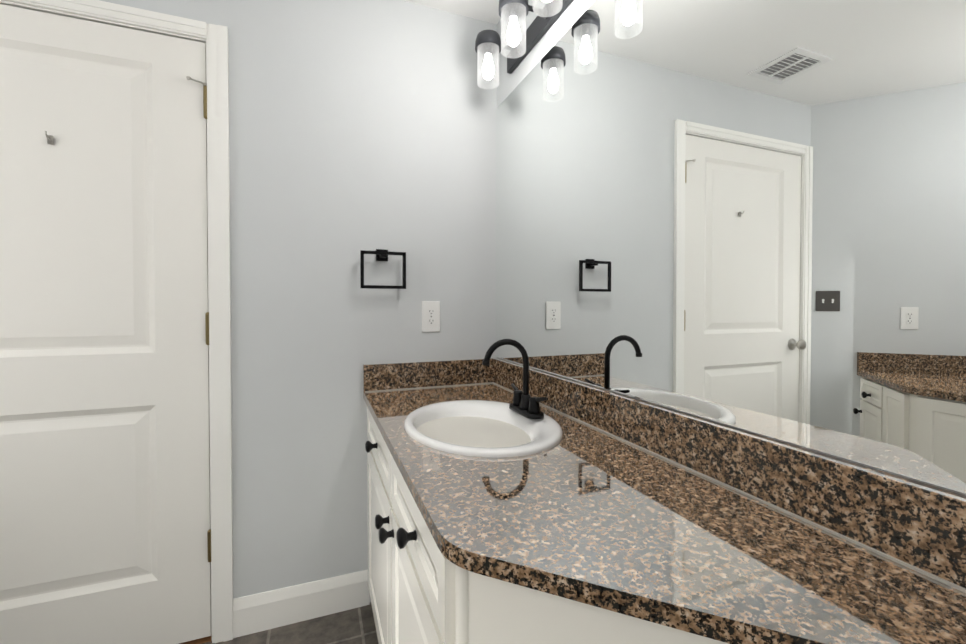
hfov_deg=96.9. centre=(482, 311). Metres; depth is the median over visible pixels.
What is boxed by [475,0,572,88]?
sconce
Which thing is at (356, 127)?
wall
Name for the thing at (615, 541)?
countertop
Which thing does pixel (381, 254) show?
towel ring
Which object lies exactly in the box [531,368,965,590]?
backsplash
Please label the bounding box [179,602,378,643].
floor
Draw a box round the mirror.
[496,0,965,493]
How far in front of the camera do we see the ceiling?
1.71 m
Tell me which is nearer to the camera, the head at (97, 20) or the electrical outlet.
the head at (97, 20)
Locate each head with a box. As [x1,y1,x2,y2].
[0,0,205,43]
[2,0,206,39]
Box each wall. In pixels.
[100,0,496,601]
[497,0,965,495]
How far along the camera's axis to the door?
1.36 m
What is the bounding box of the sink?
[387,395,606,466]
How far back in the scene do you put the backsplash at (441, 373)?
1.69 m
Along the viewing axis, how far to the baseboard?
1.55 m
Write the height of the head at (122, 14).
0.048 m
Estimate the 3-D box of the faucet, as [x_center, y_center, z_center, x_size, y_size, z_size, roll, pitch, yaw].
[0.075,0.187,1.230,0.163,0.217,0.216,0,1,-21]
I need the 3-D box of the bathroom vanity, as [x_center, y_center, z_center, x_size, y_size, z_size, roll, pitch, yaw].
[0.079,0.738,0.981,0.582,0.796,1.618,0,1,-21]
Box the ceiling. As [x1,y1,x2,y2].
[404,0,500,23]
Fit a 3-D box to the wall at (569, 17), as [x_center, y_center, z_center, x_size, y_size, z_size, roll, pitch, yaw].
[0.734,-0.023,0.260,0.120,2.340,3.420,0,1,-21]
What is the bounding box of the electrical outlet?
[422,301,439,331]
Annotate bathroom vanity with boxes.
[364,399,490,643]
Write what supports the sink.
in the countertop
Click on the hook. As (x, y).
(50, 139)
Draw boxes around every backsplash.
[363,359,478,390]
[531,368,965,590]
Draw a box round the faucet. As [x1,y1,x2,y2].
[479,339,550,418]
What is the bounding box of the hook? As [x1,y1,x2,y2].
[45,131,53,144]
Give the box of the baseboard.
[233,570,369,637]
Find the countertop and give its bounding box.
[363,383,965,643]
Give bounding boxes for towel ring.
[360,249,405,288]
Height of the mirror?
1.052 m
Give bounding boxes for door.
[0,4,232,643]

